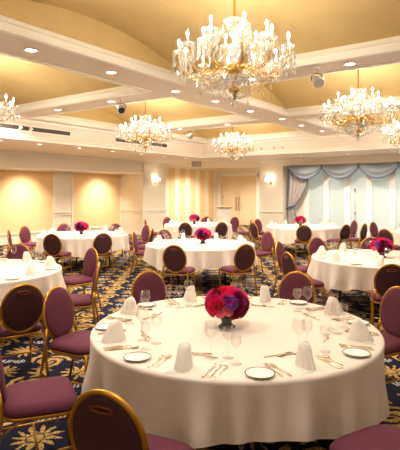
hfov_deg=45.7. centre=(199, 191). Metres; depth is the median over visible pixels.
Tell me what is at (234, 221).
banquet chair
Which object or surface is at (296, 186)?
curtain
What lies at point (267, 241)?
banquet chair
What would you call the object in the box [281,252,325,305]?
banquet chair
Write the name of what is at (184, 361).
napkin
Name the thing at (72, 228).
trim
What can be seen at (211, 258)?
tablecloth
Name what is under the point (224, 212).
lectern
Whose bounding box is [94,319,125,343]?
napkin
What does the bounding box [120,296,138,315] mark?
napkin
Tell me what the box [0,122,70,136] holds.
ceiling vent
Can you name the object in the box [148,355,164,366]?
fork
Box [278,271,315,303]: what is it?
banquet chair
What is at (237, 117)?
trim
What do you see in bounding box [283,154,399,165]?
trim
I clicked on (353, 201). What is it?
window
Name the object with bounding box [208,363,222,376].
knife
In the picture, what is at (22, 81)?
vault
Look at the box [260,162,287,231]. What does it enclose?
wall pillar
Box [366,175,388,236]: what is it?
window
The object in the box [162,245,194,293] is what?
banquet chair
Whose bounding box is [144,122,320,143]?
trim
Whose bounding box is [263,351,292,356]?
fork
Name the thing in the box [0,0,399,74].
vault
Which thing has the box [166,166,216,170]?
trim
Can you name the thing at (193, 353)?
spoon
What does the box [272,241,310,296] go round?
banquet chair
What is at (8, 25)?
trim
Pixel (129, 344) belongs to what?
knife
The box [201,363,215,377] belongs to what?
knife
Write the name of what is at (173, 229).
tablecloth
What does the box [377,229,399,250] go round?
banquet chair
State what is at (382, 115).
vault
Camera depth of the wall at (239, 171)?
24.55 m
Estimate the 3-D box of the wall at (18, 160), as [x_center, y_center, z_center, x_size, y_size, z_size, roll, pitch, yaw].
[-7.598,-0.970,12.450,1.250,0.490,16.600,0,0,36]
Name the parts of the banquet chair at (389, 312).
seat, frame, backrest, seat frame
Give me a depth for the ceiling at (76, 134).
14.85 m
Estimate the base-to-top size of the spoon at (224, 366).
0.008 m
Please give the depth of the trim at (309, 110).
9.49 m
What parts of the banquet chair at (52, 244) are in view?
panel, frame, seat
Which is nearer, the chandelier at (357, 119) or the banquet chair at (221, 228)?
the chandelier at (357, 119)
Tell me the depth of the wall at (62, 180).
17.12 m
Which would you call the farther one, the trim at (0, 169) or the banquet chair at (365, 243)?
the trim at (0, 169)
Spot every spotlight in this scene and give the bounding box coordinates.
[116,98,125,114]
[187,128,193,138]
[311,66,324,88]
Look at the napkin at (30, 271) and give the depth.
5.55 m
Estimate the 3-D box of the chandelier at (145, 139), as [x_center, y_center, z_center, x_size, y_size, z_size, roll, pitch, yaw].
[-1.256,-1.548,10.923,1.238,1.344,1.238,0,0,24]
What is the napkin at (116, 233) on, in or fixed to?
on the tablecloth at (78, 247)
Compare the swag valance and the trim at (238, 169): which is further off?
the trim at (238, 169)
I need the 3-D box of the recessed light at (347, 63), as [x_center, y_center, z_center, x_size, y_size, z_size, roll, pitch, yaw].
[1.980,-1.688,6.269,0.180,0.014,0.180,0,0,36]
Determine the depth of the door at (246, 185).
24.39 m
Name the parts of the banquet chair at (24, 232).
backrest, seat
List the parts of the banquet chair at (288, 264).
panel, frame, seat, leg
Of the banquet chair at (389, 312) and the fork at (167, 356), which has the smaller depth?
the fork at (167, 356)
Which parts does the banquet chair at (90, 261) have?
seat, seat frame, backrest, frame, leg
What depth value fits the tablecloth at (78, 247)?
10.35 m
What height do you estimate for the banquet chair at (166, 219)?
0.888 m
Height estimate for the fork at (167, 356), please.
0.005 m
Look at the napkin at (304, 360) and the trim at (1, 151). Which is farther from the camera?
the trim at (1, 151)
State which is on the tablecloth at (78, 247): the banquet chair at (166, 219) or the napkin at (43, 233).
the napkin at (43, 233)
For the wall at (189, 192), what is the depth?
23.48 m
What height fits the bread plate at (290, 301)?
0.015 m
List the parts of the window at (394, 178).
pane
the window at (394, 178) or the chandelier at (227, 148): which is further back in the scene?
the window at (394, 178)
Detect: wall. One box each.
[0,153,142,173]
[0,172,108,244]
[166,167,216,222]
[217,170,259,220]
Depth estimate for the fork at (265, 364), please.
2.63 m
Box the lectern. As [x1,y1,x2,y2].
[216,196,231,222]
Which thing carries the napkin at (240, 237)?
on the tablecloth at (211, 258)
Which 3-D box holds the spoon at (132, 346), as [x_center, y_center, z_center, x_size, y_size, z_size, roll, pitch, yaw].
[-0.469,0.972,2.951,0.183,0.008,0.034,0,0,-20]
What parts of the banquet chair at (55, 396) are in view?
leg, backrest, seat frame, seat, leg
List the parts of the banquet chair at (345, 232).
seat, frame, panel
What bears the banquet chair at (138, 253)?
on the floor
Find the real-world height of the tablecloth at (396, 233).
0.424 m
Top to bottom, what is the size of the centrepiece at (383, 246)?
0.301 m
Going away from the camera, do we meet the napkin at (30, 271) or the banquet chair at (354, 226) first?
the napkin at (30, 271)
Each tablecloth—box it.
[0,259,65,304]
[35,231,129,257]
[81,296,388,448]
[143,238,257,271]
[164,222,232,238]
[265,224,339,243]
[307,249,399,290]
[389,229,399,245]
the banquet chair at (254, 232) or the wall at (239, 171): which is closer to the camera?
the banquet chair at (254, 232)
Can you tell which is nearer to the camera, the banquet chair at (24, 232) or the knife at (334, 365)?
the knife at (334, 365)
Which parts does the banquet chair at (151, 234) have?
seat, panel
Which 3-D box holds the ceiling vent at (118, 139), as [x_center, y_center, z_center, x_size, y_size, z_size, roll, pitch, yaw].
[-1.734,-1.495,14.481,0.020,0.140,2.310,0,0,36]
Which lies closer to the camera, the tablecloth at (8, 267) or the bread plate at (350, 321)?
the bread plate at (350, 321)
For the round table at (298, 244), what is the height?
0.724 m
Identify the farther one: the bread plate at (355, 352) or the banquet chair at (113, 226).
the banquet chair at (113, 226)
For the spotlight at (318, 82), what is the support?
hanging from the ceiling at (9, 44)
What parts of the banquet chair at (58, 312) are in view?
leg, frame, backrest, seat frame, seat, leg, leg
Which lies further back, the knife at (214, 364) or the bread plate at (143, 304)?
the bread plate at (143, 304)
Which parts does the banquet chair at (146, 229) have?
seat, backrest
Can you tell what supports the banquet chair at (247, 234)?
on the floor
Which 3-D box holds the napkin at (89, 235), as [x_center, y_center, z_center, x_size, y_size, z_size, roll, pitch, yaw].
[-2.350,0.908,10.163,0.099,0.137,0.215,0,0,-30]
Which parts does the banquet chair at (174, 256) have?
panel, frame, seat, seat frame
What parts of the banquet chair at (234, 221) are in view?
backrest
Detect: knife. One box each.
[103,344,135,348]
[104,345,139,350]
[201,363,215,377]
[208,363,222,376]
[315,355,339,368]
[317,355,342,367]
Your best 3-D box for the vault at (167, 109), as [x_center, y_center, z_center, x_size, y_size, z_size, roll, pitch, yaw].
[-1.256,-2.045,10.923,4.240,0.340,3.360,0,0,36]
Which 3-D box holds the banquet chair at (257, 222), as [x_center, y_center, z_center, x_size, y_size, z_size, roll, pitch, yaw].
[1.929,1.264,14.507,0.464,0.888,0.537,0,0,-44]
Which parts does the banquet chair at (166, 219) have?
backrest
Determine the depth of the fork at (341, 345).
2.97 m
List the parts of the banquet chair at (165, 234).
backrest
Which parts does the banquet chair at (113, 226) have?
backrest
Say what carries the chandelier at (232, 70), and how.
hanging from the vault at (149, 31)
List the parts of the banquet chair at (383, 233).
panel, frame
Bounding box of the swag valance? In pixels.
[288,161,399,179]
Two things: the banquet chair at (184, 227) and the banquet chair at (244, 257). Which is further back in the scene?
the banquet chair at (184, 227)
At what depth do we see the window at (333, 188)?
17.05 m
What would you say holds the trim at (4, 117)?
attached to the ceiling at (76, 134)
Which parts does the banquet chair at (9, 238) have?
backrest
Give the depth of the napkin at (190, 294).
4.24 m
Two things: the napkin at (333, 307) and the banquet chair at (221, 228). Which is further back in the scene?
the banquet chair at (221, 228)
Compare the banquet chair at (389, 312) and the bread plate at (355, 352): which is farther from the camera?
the banquet chair at (389, 312)
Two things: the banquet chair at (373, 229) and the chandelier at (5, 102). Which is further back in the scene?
the banquet chair at (373, 229)
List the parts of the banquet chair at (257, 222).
backrest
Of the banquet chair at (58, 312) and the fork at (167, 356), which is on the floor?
the banquet chair at (58, 312)
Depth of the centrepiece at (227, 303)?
3.34 m
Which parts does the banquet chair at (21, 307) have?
seat, seat frame, frame, panel, leg, leg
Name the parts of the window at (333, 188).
pane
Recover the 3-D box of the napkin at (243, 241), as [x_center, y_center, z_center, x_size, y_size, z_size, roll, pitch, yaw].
[0.832,0.908,8.656,0.215,0.137,0.099,0,0,33]
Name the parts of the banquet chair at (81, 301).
seat, seat frame, leg, backrest, frame, leg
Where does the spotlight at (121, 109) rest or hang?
hanging from the ceiling at (9, 44)
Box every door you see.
[221,176,237,218]
[238,176,255,224]
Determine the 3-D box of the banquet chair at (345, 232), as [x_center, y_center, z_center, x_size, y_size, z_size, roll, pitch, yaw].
[3.604,1.264,12.292,0.464,0.888,0.537,0,0,-30]
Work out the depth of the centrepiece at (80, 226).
10.90 m
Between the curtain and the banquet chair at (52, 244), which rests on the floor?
the banquet chair at (52, 244)
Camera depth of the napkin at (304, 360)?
2.62 m
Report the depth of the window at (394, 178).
15.81 m
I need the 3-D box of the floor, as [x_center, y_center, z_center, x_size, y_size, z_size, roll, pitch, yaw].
[1.386,1.765,10.568,18.450,0.120,24.000,0,0,36]
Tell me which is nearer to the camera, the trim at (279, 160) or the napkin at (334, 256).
the napkin at (334, 256)
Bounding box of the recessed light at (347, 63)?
[343,62,356,65]
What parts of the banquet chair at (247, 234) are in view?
seat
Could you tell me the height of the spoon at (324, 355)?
0.008 m
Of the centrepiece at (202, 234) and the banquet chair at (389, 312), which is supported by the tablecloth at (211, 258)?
the centrepiece at (202, 234)
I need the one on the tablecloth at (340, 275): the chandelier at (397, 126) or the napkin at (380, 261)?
the napkin at (380, 261)
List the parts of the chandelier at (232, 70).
arm, arm, arm, arm, arm, arm, crown, stem, lamp shade, arm, arm, arm, arm, arm, arm, arm, arm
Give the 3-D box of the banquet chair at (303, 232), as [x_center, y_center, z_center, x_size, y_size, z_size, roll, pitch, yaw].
[2.648,1.264,12.124,0.464,0.888,0.537,0,0,10]
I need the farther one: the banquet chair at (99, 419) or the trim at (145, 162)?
the trim at (145, 162)
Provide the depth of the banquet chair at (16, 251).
7.50 m
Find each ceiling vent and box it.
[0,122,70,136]
[115,137,167,147]
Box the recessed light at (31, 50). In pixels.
[23,48,38,52]
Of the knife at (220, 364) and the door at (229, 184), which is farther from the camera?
the door at (229, 184)
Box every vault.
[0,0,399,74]
[0,54,121,106]
[57,98,234,125]
[170,123,298,137]
[228,64,399,108]
[317,111,399,126]
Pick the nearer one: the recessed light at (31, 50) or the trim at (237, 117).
the recessed light at (31, 50)
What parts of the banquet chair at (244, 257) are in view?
leg, seat, seat frame, panel, frame, leg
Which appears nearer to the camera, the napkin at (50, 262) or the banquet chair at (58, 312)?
the banquet chair at (58, 312)
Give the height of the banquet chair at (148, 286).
0.888 m
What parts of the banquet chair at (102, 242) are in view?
panel, frame, leg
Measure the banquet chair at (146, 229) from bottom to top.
0.888 m
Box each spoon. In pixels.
[110,346,138,350]
[192,352,217,357]
[214,365,227,377]
[322,354,342,364]
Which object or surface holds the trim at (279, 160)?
attached to the wall pillar at (273, 197)
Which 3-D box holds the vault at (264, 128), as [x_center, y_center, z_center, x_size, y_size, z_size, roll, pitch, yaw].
[0.956,-2.045,14.013,4.240,0.340,3.360,0,0,36]
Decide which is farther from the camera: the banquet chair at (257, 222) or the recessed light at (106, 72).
the banquet chair at (257, 222)
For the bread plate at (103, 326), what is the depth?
3.43 m
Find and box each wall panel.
[0,170,52,233]
[73,173,119,227]
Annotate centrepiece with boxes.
[74,221,88,233]
[189,214,199,223]
[194,228,211,243]
[204,285,250,328]
[294,216,305,225]
[369,237,393,257]
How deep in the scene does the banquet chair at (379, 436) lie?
2.34 m
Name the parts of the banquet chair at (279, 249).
leg, frame, backrest, seat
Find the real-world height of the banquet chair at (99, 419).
0.888 m
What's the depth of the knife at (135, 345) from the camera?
2.95 m
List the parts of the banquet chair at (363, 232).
seat, panel, frame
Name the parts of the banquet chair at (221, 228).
panel, frame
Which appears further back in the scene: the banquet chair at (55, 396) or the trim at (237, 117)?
the trim at (237, 117)
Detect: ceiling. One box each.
[0,32,399,143]
[0,119,399,168]
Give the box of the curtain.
[286,167,307,223]
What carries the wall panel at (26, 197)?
attached to the wall at (62, 180)
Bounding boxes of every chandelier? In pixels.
[0,96,16,121]
[117,101,171,150]
[172,0,295,106]
[212,126,252,161]
[320,70,397,136]
[381,121,399,143]
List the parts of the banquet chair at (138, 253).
leg, backrest, seat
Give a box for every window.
[288,166,322,224]
[323,171,343,229]
[344,168,365,237]
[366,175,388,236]
[389,167,399,228]
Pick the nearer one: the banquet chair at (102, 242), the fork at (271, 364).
the fork at (271, 364)
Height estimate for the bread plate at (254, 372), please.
0.015 m
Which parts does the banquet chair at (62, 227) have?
backrest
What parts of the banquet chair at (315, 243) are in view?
backrest, frame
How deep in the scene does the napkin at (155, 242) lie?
8.63 m
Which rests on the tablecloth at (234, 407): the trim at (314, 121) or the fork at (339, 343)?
the fork at (339, 343)
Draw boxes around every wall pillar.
[121,164,165,230]
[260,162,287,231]
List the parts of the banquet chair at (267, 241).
seat, backrest, frame, leg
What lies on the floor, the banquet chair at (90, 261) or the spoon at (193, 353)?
the banquet chair at (90, 261)
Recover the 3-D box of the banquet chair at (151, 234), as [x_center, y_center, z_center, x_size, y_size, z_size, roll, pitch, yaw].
[-1.313,1.264,10.822,0.537,0.888,0.464,0,0,7]
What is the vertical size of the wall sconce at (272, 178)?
0.278 m
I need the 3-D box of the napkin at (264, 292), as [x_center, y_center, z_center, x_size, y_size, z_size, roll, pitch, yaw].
[0.598,0.908,4.304,0.099,0.137,0.215,0,0,33]
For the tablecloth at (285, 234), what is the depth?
12.72 m
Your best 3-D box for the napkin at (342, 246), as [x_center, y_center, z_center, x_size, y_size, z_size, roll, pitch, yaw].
[2.376,0.908,7.930,0.099,0.137,0.215,0,0,0]
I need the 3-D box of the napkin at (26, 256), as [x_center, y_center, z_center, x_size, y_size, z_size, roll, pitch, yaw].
[-2.439,0.908,6.743,0.099,0.137,0.215,0,0,31]
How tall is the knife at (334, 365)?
0.005 m
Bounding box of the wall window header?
[283,157,399,164]
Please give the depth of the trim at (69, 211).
17.19 m
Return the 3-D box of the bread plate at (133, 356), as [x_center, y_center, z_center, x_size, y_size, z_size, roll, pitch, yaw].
[-0.368,0.969,2.783,0.163,0.015,0.163,0,0,36]
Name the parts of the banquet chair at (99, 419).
handle, panel, frame, seat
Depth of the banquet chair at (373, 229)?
13.01 m
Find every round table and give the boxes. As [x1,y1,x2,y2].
[56,256,110,269]
[175,268,226,285]
[255,442,260,449]
[298,244,305,254]
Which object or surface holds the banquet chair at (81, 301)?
on the floor
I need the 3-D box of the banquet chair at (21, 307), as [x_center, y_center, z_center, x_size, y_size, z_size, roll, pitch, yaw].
[-1.715,1.264,4.441,0.464,0.888,0.537,0,0,-36]
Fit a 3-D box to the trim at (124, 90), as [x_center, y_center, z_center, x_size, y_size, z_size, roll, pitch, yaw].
[-3.602,-1.780,7.646,4.240,0.200,3.820,0,0,36]
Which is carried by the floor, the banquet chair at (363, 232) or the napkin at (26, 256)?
the banquet chair at (363, 232)
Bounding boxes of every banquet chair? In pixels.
[0,284,48,376]
[0,352,76,449]
[6,244,30,258]
[7,229,31,258]
[19,226,45,259]
[39,286,90,384]
[42,234,71,273]
[53,262,100,339]
[57,223,71,259]
[63,247,101,309]
[69,389,193,449]
[93,233,113,275]
[99,223,122,258]
[125,224,149,259]
[128,228,153,268]
[130,232,158,275]
[131,270,166,303]
[156,229,172,272]
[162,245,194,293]
[163,217,170,228]
[178,222,194,238]
[201,216,211,221]
[210,222,227,238]
[219,244,257,296]
[230,217,238,238]
[235,219,251,241]
[250,222,261,249]
[253,219,264,246]
[255,231,275,276]
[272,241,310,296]
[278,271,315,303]
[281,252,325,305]
[294,225,311,259]
[307,237,326,291]
[326,224,350,250]
[329,424,399,449]
[335,220,358,249]
[348,223,367,248]
[360,237,375,248]
[369,222,377,237]
[369,264,399,325]
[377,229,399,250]
[377,286,399,383]
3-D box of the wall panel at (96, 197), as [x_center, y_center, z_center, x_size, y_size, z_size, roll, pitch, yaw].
[-4.000,0.325,18.532,0.020,2.040,2.420,0,0,36]
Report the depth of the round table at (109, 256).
10.98 m
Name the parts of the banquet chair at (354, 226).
backrest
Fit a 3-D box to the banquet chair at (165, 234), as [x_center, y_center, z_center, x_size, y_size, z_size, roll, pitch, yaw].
[-0.690,1.264,10.293,0.464,0.888,0.537,0,0,-28]
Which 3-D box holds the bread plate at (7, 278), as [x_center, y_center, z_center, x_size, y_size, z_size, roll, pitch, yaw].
[-2.095,0.969,5.311,0.163,0.015,0.163,0,0,36]
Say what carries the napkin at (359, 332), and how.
on the tablecloth at (234, 407)
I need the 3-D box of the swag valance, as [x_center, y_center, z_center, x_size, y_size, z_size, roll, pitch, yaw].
[7.925,-0.713,14.120,11.571,0.528,0.138,0,0,36]
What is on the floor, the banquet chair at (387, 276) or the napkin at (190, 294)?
the banquet chair at (387, 276)
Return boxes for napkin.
[22,251,32,261]
[26,263,36,276]
[39,229,46,235]
[44,256,59,266]
[87,231,92,237]
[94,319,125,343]
[113,229,119,235]
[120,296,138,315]
[151,238,159,245]
[164,342,192,372]
[183,285,196,301]
[237,235,242,241]
[240,238,247,245]
[259,286,274,301]
[295,341,315,374]
[314,246,326,254]
[324,296,351,314]
[328,251,339,260]
[339,243,345,250]
[347,318,376,344]
[374,255,384,266]
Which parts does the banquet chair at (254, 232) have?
panel, frame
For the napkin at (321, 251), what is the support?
on the tablecloth at (340, 275)
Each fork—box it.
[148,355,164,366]
[155,355,171,366]
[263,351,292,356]
[263,363,282,376]
[270,363,291,375]
[339,343,371,347]
[340,345,373,349]
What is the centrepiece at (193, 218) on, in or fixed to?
on the tablecloth at (173, 229)
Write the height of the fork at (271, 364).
0.005 m
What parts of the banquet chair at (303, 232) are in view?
panel, frame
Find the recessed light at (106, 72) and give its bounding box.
[105,71,116,73]
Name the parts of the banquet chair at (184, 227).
panel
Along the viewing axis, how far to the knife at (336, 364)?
2.70 m
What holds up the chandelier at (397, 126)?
hanging from the vault at (382, 115)
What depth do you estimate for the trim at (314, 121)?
12.97 m
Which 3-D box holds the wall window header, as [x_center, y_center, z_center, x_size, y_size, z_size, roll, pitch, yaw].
[8.141,-1.095,14.464,12.000,0.240,0.600,0,0,36]
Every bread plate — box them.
[5,277,19,279]
[94,323,108,329]
[123,352,150,361]
[137,302,155,306]
[244,367,274,378]
[289,300,307,303]
[342,348,370,356]
[347,319,369,324]
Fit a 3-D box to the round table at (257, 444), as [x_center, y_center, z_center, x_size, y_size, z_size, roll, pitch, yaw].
[0.250,1.345,3.470,2.000,0.724,2.000,0,0,36]
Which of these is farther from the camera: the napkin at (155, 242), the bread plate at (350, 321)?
the napkin at (155, 242)
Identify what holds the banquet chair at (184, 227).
on the floor
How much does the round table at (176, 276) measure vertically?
0.724 m
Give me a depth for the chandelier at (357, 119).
8.05 m
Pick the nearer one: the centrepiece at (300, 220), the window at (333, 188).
the centrepiece at (300, 220)
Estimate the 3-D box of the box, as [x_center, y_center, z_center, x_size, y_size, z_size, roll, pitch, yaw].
[-0.141,-1.120,19.159,0.380,0.190,0.330,0,0,0]
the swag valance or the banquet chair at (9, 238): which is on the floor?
the banquet chair at (9, 238)
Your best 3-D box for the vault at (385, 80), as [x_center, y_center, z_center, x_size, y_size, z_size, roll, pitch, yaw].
[2.695,-2.045,8.094,4.240,0.340,3.360,0,0,36]
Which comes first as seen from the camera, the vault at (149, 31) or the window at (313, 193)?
the vault at (149, 31)
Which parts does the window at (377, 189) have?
pane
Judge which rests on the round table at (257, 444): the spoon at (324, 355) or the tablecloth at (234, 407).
the tablecloth at (234, 407)
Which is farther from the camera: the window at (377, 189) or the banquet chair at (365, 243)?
the window at (377, 189)
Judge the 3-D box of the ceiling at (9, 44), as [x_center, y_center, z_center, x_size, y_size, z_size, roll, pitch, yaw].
[0.992,-1.695,6.239,14.050,0.001,16.500,0,0,36]
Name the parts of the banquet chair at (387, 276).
leg, seat, frame, panel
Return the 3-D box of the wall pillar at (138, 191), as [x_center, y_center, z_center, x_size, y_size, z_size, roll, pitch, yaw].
[-2.443,0.245,19.822,1.450,2.920,1.390,0,0,36]
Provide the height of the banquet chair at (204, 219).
0.888 m
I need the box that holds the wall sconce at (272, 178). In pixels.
[265,177,273,184]
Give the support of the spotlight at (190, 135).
hanging from the ceiling at (9, 44)
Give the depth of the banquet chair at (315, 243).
8.54 m
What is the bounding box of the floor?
[0,225,399,449]
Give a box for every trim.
[0,15,399,85]
[0,51,151,114]
[0,116,399,157]
[0,150,143,173]
[0,169,53,235]
[28,96,259,131]
[54,211,72,215]
[71,172,120,229]
[120,161,166,234]
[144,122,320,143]
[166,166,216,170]
[202,61,399,116]
[217,168,259,218]
[258,159,283,212]
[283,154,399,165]
[297,109,399,133]
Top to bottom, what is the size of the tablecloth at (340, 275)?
0.424 m
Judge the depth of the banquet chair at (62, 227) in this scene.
12.46 m
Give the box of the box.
[192,162,200,166]

